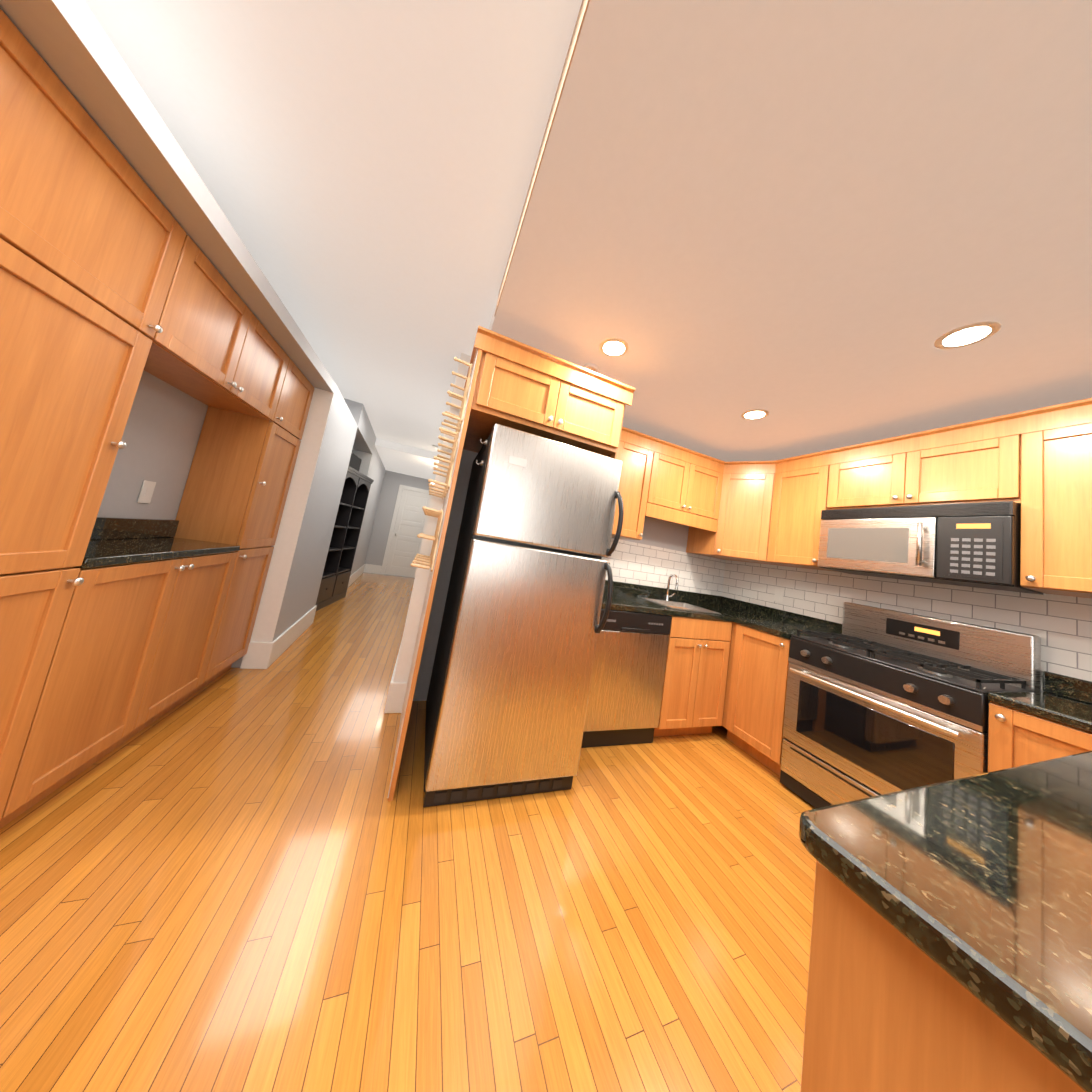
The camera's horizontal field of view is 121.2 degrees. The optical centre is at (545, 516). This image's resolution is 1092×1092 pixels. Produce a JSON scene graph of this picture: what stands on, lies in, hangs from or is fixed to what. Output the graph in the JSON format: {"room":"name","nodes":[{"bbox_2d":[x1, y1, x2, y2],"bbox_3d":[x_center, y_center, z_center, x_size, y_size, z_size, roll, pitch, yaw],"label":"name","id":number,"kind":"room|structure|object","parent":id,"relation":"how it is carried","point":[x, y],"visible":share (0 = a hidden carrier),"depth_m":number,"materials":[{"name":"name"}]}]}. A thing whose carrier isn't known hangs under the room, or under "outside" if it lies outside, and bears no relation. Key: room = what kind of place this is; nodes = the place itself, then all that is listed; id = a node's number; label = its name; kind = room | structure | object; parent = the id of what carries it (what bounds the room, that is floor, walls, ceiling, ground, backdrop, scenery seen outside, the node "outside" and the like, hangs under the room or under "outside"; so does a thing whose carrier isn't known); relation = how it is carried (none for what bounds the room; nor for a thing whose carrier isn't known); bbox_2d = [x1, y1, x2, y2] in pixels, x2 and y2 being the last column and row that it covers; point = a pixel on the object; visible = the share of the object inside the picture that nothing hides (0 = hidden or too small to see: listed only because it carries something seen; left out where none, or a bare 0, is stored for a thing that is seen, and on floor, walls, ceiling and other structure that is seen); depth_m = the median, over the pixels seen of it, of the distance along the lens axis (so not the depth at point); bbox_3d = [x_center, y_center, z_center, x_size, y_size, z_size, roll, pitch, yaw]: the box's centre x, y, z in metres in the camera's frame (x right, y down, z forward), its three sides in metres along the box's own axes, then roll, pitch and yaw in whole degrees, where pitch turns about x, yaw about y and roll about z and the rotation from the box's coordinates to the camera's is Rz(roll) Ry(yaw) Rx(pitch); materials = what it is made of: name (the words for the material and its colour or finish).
{"room":"kitchen","nodes":[
{"label":"kitchen","id":0,"kind":"room"},
{"bbox_2d":[104,517,179,539],"bbox_3d":[-1.995,0.052,1.364,0.021,0.100,0.898,12,-6,-20],"label":"backsplash","id":1,"kind":"structure","parent":0,"relation":"attached to","point":[116,528],"depth_m":1.54,"materials":[{"name":"black stone"}]},
{"bbox_2d":[97,370,207,519],"bbox_3d":[-1.425,-0.394,-0.141,0.100,2.700,5.050,12,-6,-20],"label":"wall niche","id":2,"kind":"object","parent":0,"point":[162,430],"depth_m":1.58,"materials":[{"name":"grey paint"}]},
{"bbox_2d":[137,480,155,503],"bbox_3d":[-2.045,-0.126,1.577,0.008,0.115,0.070,12,-6,-20],"label":"outlet","id":3,"kind":"object","parent":2,"relation":"attached to","point":[146,491],"visible":1,"depth_m":1.57,"materials":[{"name":"white plastic"}]},
{"bbox_2d":[0,0,335,392],"bbox_3d":[-1.035,-1.177,0.046,0.450,0.078,5.070,12,-6,-20],"label":"soffit","id":4,"kind":"structure","parent":0,"point":[70,42],"depth_m":0.89,"materials":[{"name":"white paint"}]},
{"bbox_2d":[152,244,291,423],"bbox_3d":[-1.699,-0.872,1.511,0.321,0.440,1.024,12,-6,-20],"label":"upper cabinet","id":5,"kind":"object","parent":4,"relation":"attached to","point":[216,351],"depth_m":1.47,"materials":[{"name":"brown wood"}]},
{"bbox_2d":[231,385,385,667],"bbox_3d":[-3.235,-0.189,4.821,0.592,2.700,5.534,12,-6,-23],"label":"wall","id":6,"kind":"structure","parent":0,"point":[338,430],"depth_m":2.61,"materials":[{"name":"white paint"}]},
{"bbox_2d":[240,564,364,668],"bbox_3d":[-3.280,1.071,4.710,0.632,0.190,5.441,12,-6,-20],"label":"baseboard","id":7,"kind":"structure","parent":6,"relation":"attached to","point":[262,655],"depth_m":2.37,"materials":[{"name":"white wood"}]},
{"bbox_2d":[84,0,581,453],"bbox_3d":[-1.303,-1.481,1.337,2.251,0.150,7.850,12,-6,-20],"label":"ceiling","id":8,"kind":"structure","parent":0,"point":[364,169],"depth_m":1.10,"materials":[{"name":"white paint"}]},
{"bbox_2d":[365,470,432,577],"bbox_3d":[-3.812,-0.041,7.205,2.120,2.700,0.100,12,-6,-20],"label":"wall","id":9,"kind":"structure","parent":0,"point":[393,482],"depth_m":7.18,"materials":[{"name":"grey paint"}]},
{"bbox_2d":[364,564,381,573],"bbox_3d":[-4.115,1.165,6.982,0.665,0.190,0.016,12,-6,-20],"label":"baseboard","id":10,"kind":"structure","parent":9,"relation":"attached to","point":[369,568],"depth_m":7.03,"materials":[{"name":"white wood"}]},
{"bbox_2d":[380,485,431,577],"bbox_3d":[-3.242,0.358,7.305,0.849,2.125,0.082,12,-6,-20],"label":"door","id":11,"kind":"structure","parent":9,"relation":"attached to","point":[404,541],"depth_m":7.30,"materials":[{"name":"white wood"}]},
{"bbox_2d":[375,438,439,479],"bbox_3d":[-3.129,-1.227,6.199,2.255,0.270,2.550,12,-6,-20],"label":"ceiling","id":12,"kind":"structure","parent":0,"point":[404,459],"depth_m":5.62,"materials":[{"name":"white paint"}]},
{"bbox_2d":[0,573,815,1091],"bbox_3d":[-0.920,1.379,2.620,5.700,0.060,10.200,12,-6,-20],"label":"floor","id":13,"kind":"structure","parent":0,"point":[232,879],"depth_m":0.98,"materials":[{"name":"brown wood"}]},
{"bbox_2d":[0,8,194,827],"bbox_3d":[-1.577,-0.056,0.721,0.321,2.160,0.599,12,-6,-20],"label":"tall cabinet","id":14,"kind":"object","parent":13,"relation":"on","point":[93,264],"depth_m":0.91,"materials":[{"name":"brown wood"}]},
{"bbox_2d":[16,548,239,816],"bbox_3d":[-1.944,0.598,1.361,0.321,0.884,1.024,12,-6,-20],"label":"base cabinet","id":15,"kind":"object","parent":13,"relation":"on","point":[114,632],"depth_m":1.29,"materials":[{"name":"brown wood"}]},
{"bbox_2d":[96,536,239,563],"bbox_3d":[-1.866,0.147,1.408,0.325,0.035,0.898,12,-6,-20],"label":"countertop","id":16,"kind":"structure","parent":15,"relation":"on","point":[148,547],"depth_m":1.41,"materials":[{"name":"black stone"}]},
{"bbox_2d":[175,361,314,686],"bbox_3d":[-2.077,-0.003,2.062,0.321,2.160,0.456,12,-6,-20],"label":"tall cabinet","id":17,"kind":"object","parent":13,"relation":"on","point":[238,482],"depth_m":1.93,"materials":[{"name":"brown wood"}]},
{"bbox_2d":[316,466,373,610],"bbox_3d":[-2.871,0.257,4.167,0.324,1.817,1.090,11,-6,-13],"label":"bookcase","id":18,"kind":"object","parent":13,"relation":"on","point":[343,542],"visible":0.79,"depth_m":4.23,"materials":[{"name":"black wood"}]},
{"bbox_2d":[349,453,361,470],"bbox_3d":[-2.663,-0.748,4.058,0.250,0.200,0.480,11,-6,-13],"label":"bag","id":19,"kind":"object","parent":18,"relation":"on","point":[355,462],"visible":0.12,"depth_m":4.11,"materials":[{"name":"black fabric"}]},
{"bbox_2d":[388,326,634,800],"bbox_3d":[-0.233,0.249,2.006,0.964,2.260,0.868,12,-6,-20],"label":"surround","id":20,"kind":"object","parent":13,"relation":"on","point":[517,385],"visible":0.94,"depth_m":1.69,"materials":[{"name":"brown wood"}]},
{"bbox_2d":[411,506,443,571],"bbox_3d":[-0.690,0.121,1.800,0.105,0.312,0.641,12,-6,-20],"label":"peg rack","id":21,"kind":"object","parent":20,"relation":"attached to","point":[423,559],"visible":1,"depth_m":1.62,"materials":[{"name":"brown wood"}]},
{"bbox_2d":[428,427,458,498],"bbox_3d":[-0.622,-0.286,1.842,0.105,0.302,0.641,12,-6,-20],"label":"peg rack","id":22,"kind":"object","parent":20,"relation":"attached to","point":[444,490],"visible":1,"depth_m":1.70,"materials":[{"name":"brown wood"}]},
{"bbox_2d":[440,357,471,446],"bbox_3d":[-0.562,-0.645,1.879,0.105,0.332,0.640,12,-6,-20],"label":"peg rack","id":23,"kind":"object","parent":20,"relation":"attached to","point":[463,399],"visible":0.85,"depth_m":1.72,"materials":[{"name":"brown wood"}]},
{"bbox_2d":[423,424,623,806],"bbox_3d":[-0.195,0.493,1.898,0.792,1.772,0.925,12,-6,-20],"label":"fridge","id":24,"kind":"object","parent":13,"relation":"on","point":[521,628],"visible":1,"depth_m":1.53,"materials":[{"name":"silver metal"}]},
{"bbox_2d":[581,608,671,747],"bbox_3d":[0.453,1.101,2.343,0.598,0.881,0.620,12,-6,-20],"label":"dishwasher","id":25,"kind":"object","parent":13,"relation":"on","point":[626,686],"visible":0.69,"depth_m":2.06,"materials":[{"name":"silver metal"}]},
{"bbox_2d":[654,630,724,736],"bbox_3d":[1.004,1.213,2.559,0.599,0.884,0.627,12,-6,-20],"label":"base cabinet","id":26,"kind":"object","parent":13,"relation":"on","point":[691,694],"depth_m":2.26,"materials":[{"name":"brown wood"}]},
{"bbox_2d":[717,634,790,775],"bbox_3d":[1.721,1.304,2.276,0.682,0.884,0.437,12,-6,-20],"label":"base cabinet","id":27,"kind":"object","parent":13,"relation":"on","point":[727,663],"depth_m":2.16,"materials":[{"name":"brown wood"}]},
{"bbox_2d":[601,590,820,637],"bbox_3d":[1.095,0.742,2.389,1.972,0.035,1.043,12,-6,-20],"label":"countertop","id":28,"kind":"structure","parent":27,"relation":"on","point":[726,621],"depth_m":2.30,"materials":[{"name":"black stone"}]},
{"bbox_2d":[661,574,678,601],"bbox_3d":[1.168,0.649,2.794,0.112,0.252,0.138,12,-6,-20],"label":"faucet","id":29,"kind":"object","parent":28,"relation":"on","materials":[{"name":"silver metal"}]},
{"bbox_2d":[649,598,716,613],"bbox_3d":[1.108,0.840,2.577,0.497,0.194,0.368,12,-6,-20],"label":"sink","id":30,"kind":"object","parent":28,"relation":"in","point":[676,605],"depth_m":2.75,"materials":[{"name":"silver metal"}]},
{"bbox_2d":[780,602,1040,807],"bbox_3d":[1.941,1.131,1.723,0.695,1.185,0.756,12,-6,-20],"label":"stove","id":31,"kind":"object","parent":13,"relation":"on","point":[880,701],"visible":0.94,"depth_m":1.63,"materials":[{"name":"silver metal"}]},
{"bbox_2d":[800,871,1070,1091],"bbox_3d":[0.723,0.922,0.170,0.658,0.884,0.680,12,-6,-20],"label":"base cabinet","id":32,"kind":"object","parent":13,"relation":"on","point":[878,1018],"depth_m":0.34,"materials":[{"name":"brown wood"}]},
{"bbox_2d":[799,691,1091,1091],"bbox_3d":[1.513,0.632,0.631,2.428,0.035,1.018,12,-6,-20],"label":"countertop","id":33,"kind":"structure","parent":32,"relation":"on","point":[985,879],"depth_m":0.35,"materials":[{"name":"black stone"}]},
{"bbox_2d":[988,701,1091,771],"bbox_3d":[2.143,1.267,1.223,0.628,0.884,0.303,12,-6,-20],"label":"base cabinet","id":34,"kind":"object","parent":13,"relation":"on","point":[1016,737],"depth_m":1.21,"materials":[{"name":"brown wood"}]},
{"bbox_2d":[393,353,470,681],"bbox_3d":[-1.791,0.059,4.881,0.088,2.700,5.856,12,-6,-20],"label":"wall","id":35,"kind":"structure","parent":0,"point":[406,652],"depth_m":2.10,"materials":[{"name":"white paint"}]},
{"bbox_2d":[384,641,401,712],"bbox_3d":[-2.018,1.280,4.686,0.030,0.190,5.772,12,-6,-20],"label":"baseboard","id":36,"kind":"structure","parent":35,"relation":"attached to","point":[392,689],"depth_m":1.99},
{"bbox_2d":[494,0,589,316],"bbox_3d":[0.396,-1.194,-0.129,0.004,0.150,3.740,12,-6,-20],"label":"ceiling trim","id":37,"kind":"structure","parent":0,"point":[573,42],"depth_m":0.88,"materials":[{"name":"white paint"}]},
{"bbox_2d":[413,449,712,700],"bbox_3d":[0.542,0.237,2.817,2.900,2.700,0.100,12,-6,-20],"label":"wall","id":38,"kind":"structure","parent":0,"point":[664,534],"depth_m":2.31,"materials":[{"name":"grey paint"}]},
{"bbox_2d":[612,434,627,533],"bbox_3d":[0.360,-0.271,2.532,0.330,0.780,0.336,12,-6,-20],"label":"upper cabinet","id":39,"kind":"object","parent":38,"relation":"attached to","point":[623,445],"depth_m":2.46,"materials":[{"name":"brown wood"}]},
{"bbox_2d":[612,438,663,539],"bbox_3d":[0.621,-0.217,2.628,0.475,0.780,0.336,12,-6,-20],"label":"upper cabinet","id":40,"kind":"object","parent":38,"relation":"attached to","point":[640,482],"depth_m":2.51,"materials":[{"name":"brown wood"}]},
{"bbox_2d":[604,580,720,605],"bbox_3d":[0.916,0.692,2.867,1.944,0.100,0.021,12,-6,-20],"label":"backsplash","id":41,"kind":"structure","parent":38,"relation":"attached to","point":[618,587],"depth_m":2.90,"materials":[{"name":"black stone"}]},
{"bbox_2d":[656,450,719,521],"bbox_3d":[1.177,-0.251,2.837,0.797,0.490,0.336,12,-6,-20],"label":"upper cabinet","id":42,"kind":"object","parent":38,"relation":"attached to","point":[687,492],"depth_m":2.67,"materials":[{"name":"brown wood"}]},
{"bbox_2d":[721,598,841,633],"bbox_3d":[2.003,0.859,2.722,0.020,0.100,1.040,12,-6,-20],"label":"backsplash","id":43,"kind":"structure","parent":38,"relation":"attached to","point":[826,626],"depth_m":2.61,"materials":[{"name":"black stone"}]},
{"bbox_2d":[488,0,1091,461],"bbox_3d":[1.622,-0.974,0.769,2.945,0.300,4.780,12,-6,-20],"label":"ceiling","id":44,"kind":"structure","parent":0,"point":[812,226],"depth_m":0.96,"materials":[{"name":"white paint"}]},
{"bbox_2d":[583,363,597,372],"bbox_3d":[0.277,-0.919,1.920,0.100,0.018,0.100,12,-6,-20],"label":"smoke detector","id":45,"kind":"object","parent":44,"relation":"attached to","point":[592,367],"visible":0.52,"depth_m":1.89,"materials":[{"name":"white plastic"}]},
{"bbox_2d":[599,338,628,356],"bbox_3d":[0.375,-0.931,1.701,0.164,0.005,0.164,12,-6,-20],"label":"recessed light","id":46,"kind":"object","parent":44,"relation":"in","point":[613,347],"visible":1,"depth_m":1.69,"materials":[{"name":"white"}]},
{"bbox_2d":[741,409,768,419],"bbox_3d":[1.450,-0.707,2.136,0.164,0.005,0.164,12,-6,-20],"label":"recessed light","id":47,"kind":"object","parent":44,"relation":"in","point":[754,414],"visible":1,"depth_m":2.13,"materials":[{"name":"white"}]},
{"bbox_2d":[934,321,1000,348],"bbox_3d":[1.740,-0.746,1.274,0.164,0.005,0.164,12,-6,-20],"label":"recessed light","id":48,"kind":"object","parent":44,"relation":"in","point":[968,334],"visible":1,"depth_m":1.27,"materials":[{"name":"white"}]},
{"bbox_2d":[1042,671,1091,702],"bbox_3d":[2.631,0.792,1.042,0.020,0.100,1.018,12,-6,-20],"label":"backsplash","id":49,"kind":"structure","parent":0,"relation":"attached to","point":[1080,689],"depth_m":1.45,"materials":[{"name":"black stone"}]},
{"bbox_3d":[2.726,0.434,1.178,0.100,2.700,4.680,12,-6,-20],"label":"wall","id":50,"kind":"structure","parent":0,"visible":0},
{"bbox_2d":[602,538,725,595],"bbox_3d":[0.948,0.492,2.902,1.950,0.509,0.006,12,-6,-20],"label":"tile backsplash","id":51,"kind":"structure","parent":50,"relation":"attached to","point":[630,562],"depth_m":2.97,"materials":[{"name":"white tile"}]},
{"bbox_2d":[694,574,700,585],"bbox_3d":[1.529,0.643,3.106,0.070,0.115,0.004,12,-6,-20],"label":"outlet","id":52,"kind":"object","parent":51,"relation":"attached to","point":[697,577],"depth_m":3.10,"materials":[{"name":"white plastic"}]},
{"bbox_2d":[684,461,791,566],"bbox_3d":[1.810,0.006,2.864,0.609,0.780,0.708,12,-6,-20],"label":"upper cabinet","id":53,"kind":"object","parent":50,"relation":"attached to","point":[742,529],"depth_m":2.70,"materials":[{"name":"brown wood"}]},
{"bbox_2d":[772,458,837,571],"bbox_3d":[2.079,0.011,2.477,0.372,0.780,0.439,12,-6,-20],"label":"upper cabinet","id":54,"kind":"object","parent":50,"relation":"attached to","point":[801,498],"depth_m":2.38,"materials":[{"name":"brown wood"}]},
{"bbox_2d":[828,450,887,509],"bbox_3d":[2.285,-0.202,2.085,0.337,0.374,0.450,12,-6,-20],"label":"upper cabinet","id":55,"kind":"object","parent":50,"relation":"attached to","point":[855,481],"depth_m":2.08,"materials":[{"name":"brown wood"}]},
{"bbox_2d":[722,560,1091,690],"bbox_3d":[2.387,0.624,1.845,0.006,0.509,2.980,12,-6,-20],"label":"tile backsplash","id":56,"kind":"structure","parent":50,"relation":"attached to","point":[1060,626],"depth_m":1.88,"materials":[{"name":"white tile"}]},
{"bbox_2d":[774,588,782,601],"bbox_3d":[2.050,0.692,2.710,0.006,0.114,0.070,12,-6,-20],"label":"outlet","id":57,"kind":"object","parent":56,"relation":"attached to","point":[778,595],"depth_m":2.71,"materials":[{"name":"white plastic"}]},
{"bbox_2d":[884,426,1023,506],"bbox_3d":[2.400,-0.214,1.776,0.337,0.374,0.449,12,-6,-20],"label":"upper cabinet","id":58,"kind":"object","parent":50,"relation":"attached to","point":[985,465],"depth_m":1.68,"materials":[{"name":"brown wood"}]},
{"bbox_2d":[817,501,1042,594],"bbox_3d":[2.223,0.170,1.871,0.441,0.407,0.772,12,-6,-20],"label":"microwave","id":59,"kind":"object","parent":58,"relation":"attached to","point":[977,545],"visible":1,"depth_m":1.69,"materials":[{"name":"silver metal"}]},
{"bbox_2d":[1020,414,1091,597],"bbox_3d":[2.522,-0.032,1.341,0.337,0.780,0.432,12,-6,-20],"label":"upper cabinet","id":60,"kind":"object","parent":50,"relation":"attached to","point":[1036,464],"depth_m":1.40,"materials":[{"name":"brown wood"}]}
]}

